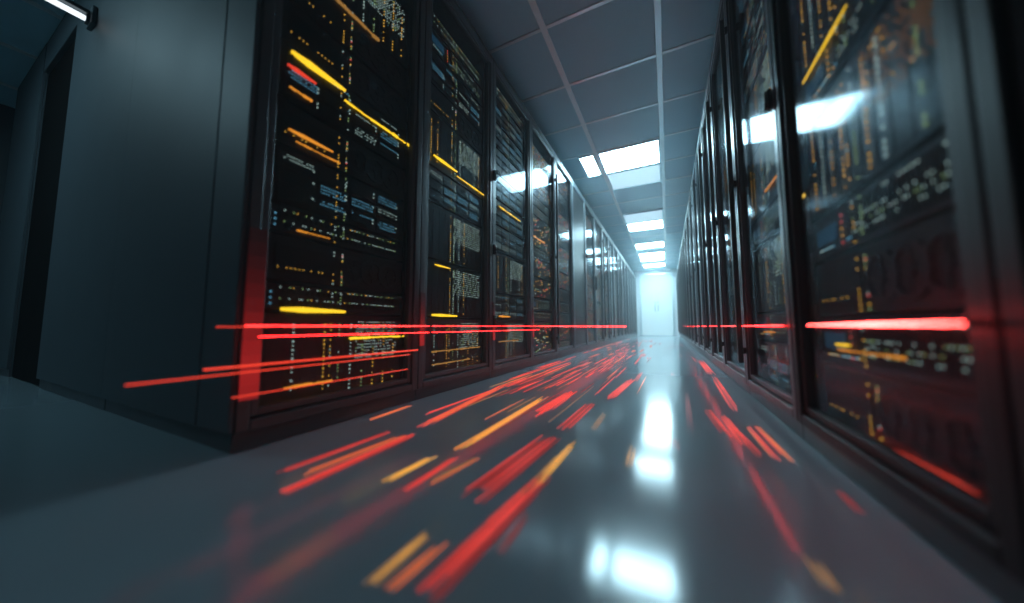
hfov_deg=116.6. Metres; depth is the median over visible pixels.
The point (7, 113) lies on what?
wall
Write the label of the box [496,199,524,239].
array
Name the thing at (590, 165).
diffuser
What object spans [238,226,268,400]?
lamp
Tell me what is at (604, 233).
tall cabinet
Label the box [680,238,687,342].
tall cabinet
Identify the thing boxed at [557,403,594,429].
light strip
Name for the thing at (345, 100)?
light bar
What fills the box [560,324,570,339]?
array
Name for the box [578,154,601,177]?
recessed light
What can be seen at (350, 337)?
light bar
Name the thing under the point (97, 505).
floor
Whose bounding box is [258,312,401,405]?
server
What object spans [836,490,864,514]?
light strip
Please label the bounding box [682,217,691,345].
tall cabinet
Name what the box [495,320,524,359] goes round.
chassis
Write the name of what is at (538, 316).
switch
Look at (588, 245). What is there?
chassis
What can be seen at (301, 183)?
server
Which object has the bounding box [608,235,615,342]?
tall cabinet
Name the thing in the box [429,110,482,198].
chassis
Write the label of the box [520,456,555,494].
light strip
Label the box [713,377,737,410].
light strip
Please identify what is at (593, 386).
light strip
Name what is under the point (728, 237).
chassis
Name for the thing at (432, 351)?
light bar
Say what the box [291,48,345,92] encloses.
light bar
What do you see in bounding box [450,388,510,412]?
light strip
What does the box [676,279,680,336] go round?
tall cabinet
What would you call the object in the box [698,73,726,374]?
tall cabinet
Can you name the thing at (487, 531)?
light strip
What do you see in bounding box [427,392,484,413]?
light strip
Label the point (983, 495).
light bar
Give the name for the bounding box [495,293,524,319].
array
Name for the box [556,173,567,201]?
array
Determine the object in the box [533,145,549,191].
chassis
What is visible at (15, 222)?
tall cabinet
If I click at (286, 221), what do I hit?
switch
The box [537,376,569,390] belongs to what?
light strip
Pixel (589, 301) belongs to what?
array
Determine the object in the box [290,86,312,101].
light bar
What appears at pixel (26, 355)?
panel
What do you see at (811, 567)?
light strip
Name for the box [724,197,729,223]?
server
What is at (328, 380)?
light bar
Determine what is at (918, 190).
server
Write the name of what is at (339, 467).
light strip
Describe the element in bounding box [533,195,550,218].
switch
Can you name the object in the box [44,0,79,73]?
header panel
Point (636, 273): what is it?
wall
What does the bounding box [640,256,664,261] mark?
recessed light
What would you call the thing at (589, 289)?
array
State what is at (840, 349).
light bar
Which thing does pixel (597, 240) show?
chassis
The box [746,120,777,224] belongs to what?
chassis
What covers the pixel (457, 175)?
light bar
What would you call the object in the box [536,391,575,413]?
light strip
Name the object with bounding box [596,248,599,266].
chassis
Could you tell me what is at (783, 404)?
tall cabinet
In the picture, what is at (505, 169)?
array
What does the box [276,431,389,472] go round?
light strip
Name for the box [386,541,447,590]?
light strip
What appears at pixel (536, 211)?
switch
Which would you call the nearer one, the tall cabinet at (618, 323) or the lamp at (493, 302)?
the lamp at (493, 302)
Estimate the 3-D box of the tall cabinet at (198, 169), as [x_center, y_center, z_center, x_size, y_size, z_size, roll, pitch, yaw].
[-1.031,-0.674,1.405,1.091,2.242,0.765,-2,-5,26]
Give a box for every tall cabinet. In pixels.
[0,43,48,376]
[101,0,428,453]
[415,0,500,399]
[490,58,531,377]
[531,116,559,365]
[555,153,574,358]
[572,180,587,353]
[585,200,597,349]
[594,213,605,346]
[602,226,611,344]
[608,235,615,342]
[613,243,620,341]
[618,250,623,339]
[621,255,627,338]
[625,261,629,338]
[627,264,632,337]
[630,269,633,336]
[632,272,636,335]
[634,275,636,335]
[676,267,680,335]
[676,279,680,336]
[677,261,681,337]
[678,254,684,339]
[678,270,682,338]
[679,248,685,340]
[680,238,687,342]
[681,229,689,343]
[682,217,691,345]
[684,204,695,348]
[686,185,699,352]
[689,160,705,357]
[693,128,713,363]
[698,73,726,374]
[705,0,749,393]
[719,0,803,438]
[768,0,1023,602]
[964,0,1023,484]
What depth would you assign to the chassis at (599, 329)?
5.58 m
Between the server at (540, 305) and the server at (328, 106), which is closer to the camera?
the server at (328, 106)
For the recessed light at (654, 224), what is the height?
0.019 m
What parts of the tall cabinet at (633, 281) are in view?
glass, handle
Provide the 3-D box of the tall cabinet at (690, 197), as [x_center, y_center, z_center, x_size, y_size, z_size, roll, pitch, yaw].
[2.976,-0.455,4.217,1.054,2.244,0.686,-2,-5,26]
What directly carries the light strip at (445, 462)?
on the floor
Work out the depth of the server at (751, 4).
1.51 m
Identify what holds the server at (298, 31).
in the tall cabinet at (198, 169)
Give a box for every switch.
[264,281,402,315]
[269,202,403,261]
[432,11,483,88]
[496,86,523,131]
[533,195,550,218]
[533,205,550,226]
[533,246,550,263]
[534,312,551,321]
[558,192,568,208]
[559,238,568,251]
[559,340,570,347]
[587,260,592,267]
[741,25,767,107]
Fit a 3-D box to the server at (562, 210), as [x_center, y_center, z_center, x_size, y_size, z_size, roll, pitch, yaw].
[0.314,-1.103,3.903,0.632,0.144,0.560,-2,-5,26]
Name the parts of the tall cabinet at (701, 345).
handle, glass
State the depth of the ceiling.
2.64 m
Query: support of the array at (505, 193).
in the tall cabinet at (511, 364)
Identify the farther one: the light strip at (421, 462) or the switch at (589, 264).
the switch at (589, 264)
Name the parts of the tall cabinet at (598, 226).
mounting rail, handle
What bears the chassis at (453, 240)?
in the tall cabinet at (449, 13)
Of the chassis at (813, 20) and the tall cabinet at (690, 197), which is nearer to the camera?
the chassis at (813, 20)
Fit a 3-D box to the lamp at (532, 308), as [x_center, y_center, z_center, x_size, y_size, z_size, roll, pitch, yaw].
[0.184,0.181,2.730,0.004,0.250,0.027,-2,-5,26]
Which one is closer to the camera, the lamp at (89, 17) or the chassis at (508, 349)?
the lamp at (89, 17)
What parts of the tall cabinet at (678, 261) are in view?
handle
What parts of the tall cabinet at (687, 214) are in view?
handle, glass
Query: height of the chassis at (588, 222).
0.294 m
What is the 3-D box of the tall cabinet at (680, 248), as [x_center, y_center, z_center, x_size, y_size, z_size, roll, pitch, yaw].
[4.497,-0.211,7.301,1.054,2.244,0.686,-2,-5,26]
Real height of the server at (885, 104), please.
0.294 m
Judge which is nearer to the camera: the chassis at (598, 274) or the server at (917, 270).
the server at (917, 270)
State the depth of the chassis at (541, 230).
3.13 m
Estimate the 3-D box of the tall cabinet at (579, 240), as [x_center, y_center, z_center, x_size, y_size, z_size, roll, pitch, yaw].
[0.475,-0.426,4.540,1.020,2.244,0.686,-2,-5,26]
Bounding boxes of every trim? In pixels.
[0,0,666,270]
[489,0,714,270]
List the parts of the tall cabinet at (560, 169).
panel, mounting rail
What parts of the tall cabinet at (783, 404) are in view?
handle, mounting rail, light rail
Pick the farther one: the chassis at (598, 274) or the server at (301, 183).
the chassis at (598, 274)
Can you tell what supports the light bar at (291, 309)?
attached to the tall cabinet at (198, 169)
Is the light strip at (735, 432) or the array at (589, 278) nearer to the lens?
the light strip at (735, 432)
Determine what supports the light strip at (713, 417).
on the floor
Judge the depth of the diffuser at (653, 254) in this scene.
9.26 m
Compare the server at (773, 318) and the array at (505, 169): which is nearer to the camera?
the server at (773, 318)
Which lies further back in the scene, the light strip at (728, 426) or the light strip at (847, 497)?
the light strip at (728, 426)
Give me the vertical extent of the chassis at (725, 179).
0.294 m
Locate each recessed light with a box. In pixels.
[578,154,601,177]
[598,138,660,173]
[606,163,660,190]
[623,209,662,223]
[626,219,663,231]
[635,241,663,248]
[639,251,664,257]
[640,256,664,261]
[643,263,664,267]
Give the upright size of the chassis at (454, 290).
0.294 m
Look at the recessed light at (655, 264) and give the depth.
10.92 m
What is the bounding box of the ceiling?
[0,0,719,271]
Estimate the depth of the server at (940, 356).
0.57 m
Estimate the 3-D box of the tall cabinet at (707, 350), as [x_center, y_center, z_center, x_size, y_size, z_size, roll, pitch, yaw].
[2.368,-0.552,2.983,1.054,2.244,0.686,-2,-5,26]
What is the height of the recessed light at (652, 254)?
0.019 m
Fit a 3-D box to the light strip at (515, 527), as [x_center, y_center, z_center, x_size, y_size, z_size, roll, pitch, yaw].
[0.005,0.380,0.524,0.008,0.002,0.113,-2,-5,25]
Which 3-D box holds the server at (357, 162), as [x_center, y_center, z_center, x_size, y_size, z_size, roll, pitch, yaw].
[-0.902,-0.554,1.377,0.632,0.144,0.560,-2,-5,26]
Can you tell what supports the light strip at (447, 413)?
on the floor
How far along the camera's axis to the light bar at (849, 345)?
0.76 m
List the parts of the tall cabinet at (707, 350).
handle, glass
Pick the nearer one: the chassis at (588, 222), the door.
the chassis at (588, 222)
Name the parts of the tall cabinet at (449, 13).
panel, light rail, light rail, mounting rail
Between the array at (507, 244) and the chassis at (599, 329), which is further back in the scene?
the chassis at (599, 329)
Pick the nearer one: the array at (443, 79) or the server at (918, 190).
the server at (918, 190)
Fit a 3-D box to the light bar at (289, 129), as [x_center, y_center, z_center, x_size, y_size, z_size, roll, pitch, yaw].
[-0.693,-0.556,1.099,0.011,0.014,0.151,-2,-5,26]
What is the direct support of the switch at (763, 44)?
in the tall cabinet at (783, 404)
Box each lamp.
[46,0,97,30]
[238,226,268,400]
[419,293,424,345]
[493,302,494,339]
[532,308,533,336]
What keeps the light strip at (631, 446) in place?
on the floor
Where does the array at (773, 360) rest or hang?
in the tall cabinet at (783, 404)
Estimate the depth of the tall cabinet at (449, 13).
1.94 m
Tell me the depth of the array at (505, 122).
2.55 m
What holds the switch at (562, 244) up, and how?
in the tall cabinet at (560, 169)
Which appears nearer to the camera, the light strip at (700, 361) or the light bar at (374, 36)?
the light bar at (374, 36)
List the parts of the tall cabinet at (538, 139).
panel, mounting rail, handle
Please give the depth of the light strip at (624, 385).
1.71 m
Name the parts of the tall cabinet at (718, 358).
handle, glass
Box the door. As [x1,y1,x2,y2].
[639,272,674,335]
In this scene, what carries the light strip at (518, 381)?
on the floor
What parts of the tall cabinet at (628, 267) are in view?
glass, handle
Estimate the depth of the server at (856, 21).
0.75 m
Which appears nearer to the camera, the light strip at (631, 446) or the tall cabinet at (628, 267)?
the light strip at (631, 446)
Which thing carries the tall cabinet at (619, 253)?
on the floor
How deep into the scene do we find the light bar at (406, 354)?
0.84 m
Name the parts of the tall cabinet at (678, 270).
handle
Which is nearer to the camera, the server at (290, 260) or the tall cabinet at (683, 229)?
the server at (290, 260)
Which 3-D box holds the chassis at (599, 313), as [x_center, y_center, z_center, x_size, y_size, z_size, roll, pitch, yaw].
[1.227,0.201,5.662,0.632,0.294,0.560,-2,-5,26]
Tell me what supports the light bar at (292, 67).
attached to the tall cabinet at (198, 169)
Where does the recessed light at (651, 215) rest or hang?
in the ceiling
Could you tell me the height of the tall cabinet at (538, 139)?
2.244 m
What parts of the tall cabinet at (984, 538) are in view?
mounting rail, light rail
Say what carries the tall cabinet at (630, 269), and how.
on the floor
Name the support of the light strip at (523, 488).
on the floor
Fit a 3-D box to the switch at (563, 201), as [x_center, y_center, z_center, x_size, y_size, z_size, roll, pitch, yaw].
[0.313,-1.226,3.913,0.632,0.084,0.560,-2,-5,26]
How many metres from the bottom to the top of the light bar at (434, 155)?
0.019 m
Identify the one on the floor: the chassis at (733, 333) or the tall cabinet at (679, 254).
the tall cabinet at (679, 254)
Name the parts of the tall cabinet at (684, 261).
handle, door, glass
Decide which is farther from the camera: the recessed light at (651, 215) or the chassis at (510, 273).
the recessed light at (651, 215)
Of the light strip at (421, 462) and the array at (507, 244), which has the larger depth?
the array at (507, 244)
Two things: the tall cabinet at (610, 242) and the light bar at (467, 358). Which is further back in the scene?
the tall cabinet at (610, 242)
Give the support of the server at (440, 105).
in the tall cabinet at (449, 13)
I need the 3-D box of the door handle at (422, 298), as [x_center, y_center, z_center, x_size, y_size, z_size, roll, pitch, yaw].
[-0.424,0.083,1.496,0.004,0.250,0.027,-2,-5,26]
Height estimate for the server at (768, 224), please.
0.114 m
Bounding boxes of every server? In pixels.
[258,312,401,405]
[266,232,403,294]
[271,143,404,241]
[275,96,405,200]
[277,40,406,168]
[281,0,407,129]
[289,0,408,99]
[430,83,482,154]
[432,28,483,106]
[534,298,551,312]
[558,199,568,220]
[560,313,569,323]
[587,266,592,275]
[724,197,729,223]
[729,296,734,317]
[738,0,756,53]
[750,197,779,249]
[755,311,787,341]
[798,0,889,121]
[802,0,945,220]
[808,131,954,262]
[812,210,966,315]
[815,314,975,393]
[819,364,987,494]
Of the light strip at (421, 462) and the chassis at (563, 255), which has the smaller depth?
the light strip at (421, 462)
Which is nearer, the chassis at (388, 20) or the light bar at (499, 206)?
the chassis at (388, 20)
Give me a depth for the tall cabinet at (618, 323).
7.61 m
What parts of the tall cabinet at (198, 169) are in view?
panel, corner trim, light rail, light rail, light rail, door, light rail, light rail, mounting rail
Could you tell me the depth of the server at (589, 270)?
5.05 m
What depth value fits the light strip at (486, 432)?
1.09 m
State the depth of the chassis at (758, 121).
1.39 m
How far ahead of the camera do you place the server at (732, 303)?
2.09 m
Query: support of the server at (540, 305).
in the tall cabinet at (538, 139)
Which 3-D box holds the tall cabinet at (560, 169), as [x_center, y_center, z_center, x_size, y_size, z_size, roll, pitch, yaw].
[0.171,-0.475,3.924,1.020,2.244,0.686,-2,-5,26]
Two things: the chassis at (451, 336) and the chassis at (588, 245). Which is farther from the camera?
the chassis at (588, 245)
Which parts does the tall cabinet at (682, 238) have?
handle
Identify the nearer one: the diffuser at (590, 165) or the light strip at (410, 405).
the light strip at (410, 405)
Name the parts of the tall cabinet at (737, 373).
handle, panel, glass, mounting rail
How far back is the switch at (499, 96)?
2.57 m
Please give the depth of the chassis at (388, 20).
1.44 m
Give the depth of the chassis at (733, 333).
2.07 m
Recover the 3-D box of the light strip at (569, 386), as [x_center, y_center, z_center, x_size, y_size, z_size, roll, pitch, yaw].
[0.150,0.452,1.433,0.002,0.002,0.790,-2,-5,26]
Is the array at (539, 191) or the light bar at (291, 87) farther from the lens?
the array at (539, 191)
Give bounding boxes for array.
[429,165,482,226]
[431,50,483,133]
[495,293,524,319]
[496,98,523,152]
[496,123,524,174]
[496,148,524,195]
[496,174,524,217]
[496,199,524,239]
[496,225,524,261]
[533,175,550,209]
[533,256,551,281]
[534,277,551,300]
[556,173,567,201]
[559,272,569,290]
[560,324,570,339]
[587,274,592,287]
[587,286,592,298]
[587,298,592,310]
[727,266,733,295]
[736,0,747,31]
[739,0,765,89]
[757,340,791,393]
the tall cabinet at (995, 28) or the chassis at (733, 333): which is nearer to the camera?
the tall cabinet at (995, 28)
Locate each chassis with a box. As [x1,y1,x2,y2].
[337,0,409,69]
[425,318,481,373]
[426,259,481,318]
[427,201,482,271]
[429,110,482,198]
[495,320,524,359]
[496,251,524,297]
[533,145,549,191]
[533,214,550,254]
[534,322,551,352]
[558,212,568,243]
[559,246,569,275]
[586,216,591,238]
[586,240,591,262]
[588,311,593,329]
[595,230,599,249]
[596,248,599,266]
[596,267,600,284]
[597,285,600,301]
[597,304,601,320]
[597,324,601,339]
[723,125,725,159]
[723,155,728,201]
[725,221,731,266]
[730,320,743,366]
[743,46,772,164]
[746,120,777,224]
[752,230,785,311]
[791,0,848,81]
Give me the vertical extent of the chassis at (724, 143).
0.294 m
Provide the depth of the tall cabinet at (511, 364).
2.65 m
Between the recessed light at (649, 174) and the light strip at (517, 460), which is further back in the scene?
the recessed light at (649, 174)
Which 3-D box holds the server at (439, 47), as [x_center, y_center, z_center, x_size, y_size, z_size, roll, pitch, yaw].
[-0.599,-1.405,2.065,0.632,0.114,0.560,-2,-5,26]
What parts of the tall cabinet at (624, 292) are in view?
glass, handle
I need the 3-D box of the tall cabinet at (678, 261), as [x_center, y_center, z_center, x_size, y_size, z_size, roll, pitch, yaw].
[5.409,-0.065,9.152,1.054,2.244,0.686,-2,-5,26]
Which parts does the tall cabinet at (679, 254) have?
handle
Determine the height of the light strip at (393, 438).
0.002 m
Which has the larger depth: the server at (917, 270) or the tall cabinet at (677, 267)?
the tall cabinet at (677, 267)
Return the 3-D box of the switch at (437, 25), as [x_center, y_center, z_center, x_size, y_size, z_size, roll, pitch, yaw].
[-0.599,-1.514,2.074,0.632,0.084,0.560,-2,-5,26]
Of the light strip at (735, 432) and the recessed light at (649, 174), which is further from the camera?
the recessed light at (649, 174)
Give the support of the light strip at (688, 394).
on the floor
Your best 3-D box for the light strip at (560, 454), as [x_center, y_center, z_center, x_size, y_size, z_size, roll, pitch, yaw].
[0.117,0.402,0.802,0.016,0.002,0.303,-2,-5,28]
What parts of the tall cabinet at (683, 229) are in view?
handle, glass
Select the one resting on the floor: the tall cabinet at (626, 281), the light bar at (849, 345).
the tall cabinet at (626, 281)
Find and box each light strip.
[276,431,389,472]
[280,433,415,493]
[304,435,405,474]
[364,530,428,585]
[371,405,411,419]
[382,456,436,481]
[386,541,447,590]
[400,457,457,490]
[417,385,504,426]
[417,493,537,602]
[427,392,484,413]
[430,458,478,484]
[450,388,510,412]
[454,396,548,449]
[461,435,559,503]
[486,475,550,533]
[496,378,541,396]
[498,512,526,553]
[502,377,531,386]
[505,386,569,425]
[515,375,544,385]
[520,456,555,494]
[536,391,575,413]
[536,442,574,484]
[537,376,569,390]
[549,386,593,421]
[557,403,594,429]
[592,413,604,429]
[607,378,631,398]
[626,446,634,466]
[685,394,693,435]
[699,361,714,373]
[705,409,731,435]
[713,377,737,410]
[722,415,747,444]
[735,432,761,457]
[747,426,780,461]
[756,427,793,461]
[803,555,841,593]
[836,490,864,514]
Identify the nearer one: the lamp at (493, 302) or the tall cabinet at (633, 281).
the lamp at (493, 302)
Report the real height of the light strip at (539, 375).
0.002 m
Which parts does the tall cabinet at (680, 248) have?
handle, door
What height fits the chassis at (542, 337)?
0.294 m
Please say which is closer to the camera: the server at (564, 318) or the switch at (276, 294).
the switch at (276, 294)
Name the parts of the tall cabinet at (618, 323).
glass, handle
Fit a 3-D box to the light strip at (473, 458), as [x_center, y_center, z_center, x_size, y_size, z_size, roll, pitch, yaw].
[-0.134,0.398,0.750,0.011,0.002,0.164,-3,-5,34]
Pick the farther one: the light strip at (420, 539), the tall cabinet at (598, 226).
the tall cabinet at (598, 226)
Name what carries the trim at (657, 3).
attached to the ceiling
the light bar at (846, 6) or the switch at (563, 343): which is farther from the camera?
the switch at (563, 343)
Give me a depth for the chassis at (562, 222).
3.81 m
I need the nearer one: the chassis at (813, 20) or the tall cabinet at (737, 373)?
the chassis at (813, 20)
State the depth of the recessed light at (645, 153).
3.92 m
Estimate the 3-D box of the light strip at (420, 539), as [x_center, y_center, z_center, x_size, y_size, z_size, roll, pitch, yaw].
[-0.163,0.375,0.467,0.016,0.002,0.120,-2,-5,25]
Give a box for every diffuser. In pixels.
[580,156,599,175]
[639,252,663,256]
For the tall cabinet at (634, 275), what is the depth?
11.94 m
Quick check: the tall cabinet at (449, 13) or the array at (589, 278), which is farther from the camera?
the array at (589, 278)
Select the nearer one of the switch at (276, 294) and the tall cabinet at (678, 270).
the switch at (276, 294)
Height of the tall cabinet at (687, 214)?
2.244 m
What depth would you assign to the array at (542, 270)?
3.10 m
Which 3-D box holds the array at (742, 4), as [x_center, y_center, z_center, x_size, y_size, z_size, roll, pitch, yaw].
[1.327,-1.514,1.260,0.632,0.184,0.560,-2,-5,26]
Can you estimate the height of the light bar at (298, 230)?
0.007 m
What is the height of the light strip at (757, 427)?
0.002 m
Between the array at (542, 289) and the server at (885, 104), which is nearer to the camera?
the server at (885, 104)
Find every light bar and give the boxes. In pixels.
[125,354,409,385]
[280,305,345,314]
[283,379,332,388]
[287,62,316,84]
[288,127,332,152]
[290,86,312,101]
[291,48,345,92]
[296,141,339,163]
[297,229,329,238]
[335,0,379,42]
[344,99,408,145]
[349,335,403,339]
[431,313,456,317]
[431,346,479,352]
[432,358,469,365]
[433,154,456,172]
[457,175,483,194]
[499,206,519,221]
[764,175,776,192]
[802,3,848,83]
[835,342,851,347]
[837,348,907,360]
[895,448,987,499]
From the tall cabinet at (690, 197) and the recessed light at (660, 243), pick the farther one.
the recessed light at (660, 243)
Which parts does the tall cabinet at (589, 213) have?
mounting rail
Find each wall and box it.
[0,104,14,221]
[633,268,679,335]
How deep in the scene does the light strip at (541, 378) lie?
1.73 m
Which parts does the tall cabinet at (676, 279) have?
handle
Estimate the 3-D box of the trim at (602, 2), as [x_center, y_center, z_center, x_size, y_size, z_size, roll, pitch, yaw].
[0.585,-1.661,5.709,7.350,0.006,14.926,-2,-5,26]
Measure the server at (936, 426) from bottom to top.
0.144 m
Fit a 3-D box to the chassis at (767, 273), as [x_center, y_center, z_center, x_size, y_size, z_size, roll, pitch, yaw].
[1.329,-0.126,1.150,0.632,0.294,0.560,-2,-5,26]
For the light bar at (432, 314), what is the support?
attached to the tall cabinet at (449, 13)
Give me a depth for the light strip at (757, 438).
0.92 m
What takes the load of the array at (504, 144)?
in the tall cabinet at (511, 364)
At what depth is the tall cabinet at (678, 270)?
9.02 m
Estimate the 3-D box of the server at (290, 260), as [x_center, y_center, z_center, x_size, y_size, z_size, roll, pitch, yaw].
[-0.902,-0.113,1.342,0.632,0.144,0.560,-2,-5,26]
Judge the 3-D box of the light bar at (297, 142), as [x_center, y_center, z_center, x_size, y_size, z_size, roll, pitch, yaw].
[-0.682,-0.525,1.120,0.007,0.007,0.157,-2,-5,26]
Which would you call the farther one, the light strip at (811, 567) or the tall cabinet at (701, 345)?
the tall cabinet at (701, 345)
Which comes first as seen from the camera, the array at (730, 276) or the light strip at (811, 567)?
the light strip at (811, 567)
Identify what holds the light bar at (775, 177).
attached to the tall cabinet at (783, 404)
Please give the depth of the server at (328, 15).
1.28 m
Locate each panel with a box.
[12,38,75,385]
[36,0,139,409]
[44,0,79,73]
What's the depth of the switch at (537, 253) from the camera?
3.11 m
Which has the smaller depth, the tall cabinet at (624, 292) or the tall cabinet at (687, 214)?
the tall cabinet at (687, 214)
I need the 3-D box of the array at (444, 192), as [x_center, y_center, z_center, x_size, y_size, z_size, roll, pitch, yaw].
[-0.598,-0.597,2.001,0.632,0.184,0.560,-2,-5,26]
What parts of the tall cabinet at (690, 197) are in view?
handle, glass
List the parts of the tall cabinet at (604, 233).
mounting rail, handle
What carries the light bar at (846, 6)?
attached to the server at (856, 21)
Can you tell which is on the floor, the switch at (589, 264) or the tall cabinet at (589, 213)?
the tall cabinet at (589, 213)
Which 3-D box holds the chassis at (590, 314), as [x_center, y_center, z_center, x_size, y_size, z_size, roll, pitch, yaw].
[0.923,0.308,5.033,0.632,0.294,0.560,-2,-5,26]
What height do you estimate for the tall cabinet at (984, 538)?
2.242 m
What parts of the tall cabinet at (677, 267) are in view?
handle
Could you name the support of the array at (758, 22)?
in the tall cabinet at (783, 404)
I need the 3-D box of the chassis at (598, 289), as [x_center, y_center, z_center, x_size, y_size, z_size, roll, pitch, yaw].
[1.227,-0.148,5.690,0.632,0.294,0.560,-2,-5,26]
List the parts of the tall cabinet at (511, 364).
panel, mounting rail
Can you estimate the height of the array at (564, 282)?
0.184 m
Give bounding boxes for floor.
[0,336,999,602]
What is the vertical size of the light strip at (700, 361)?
0.002 m

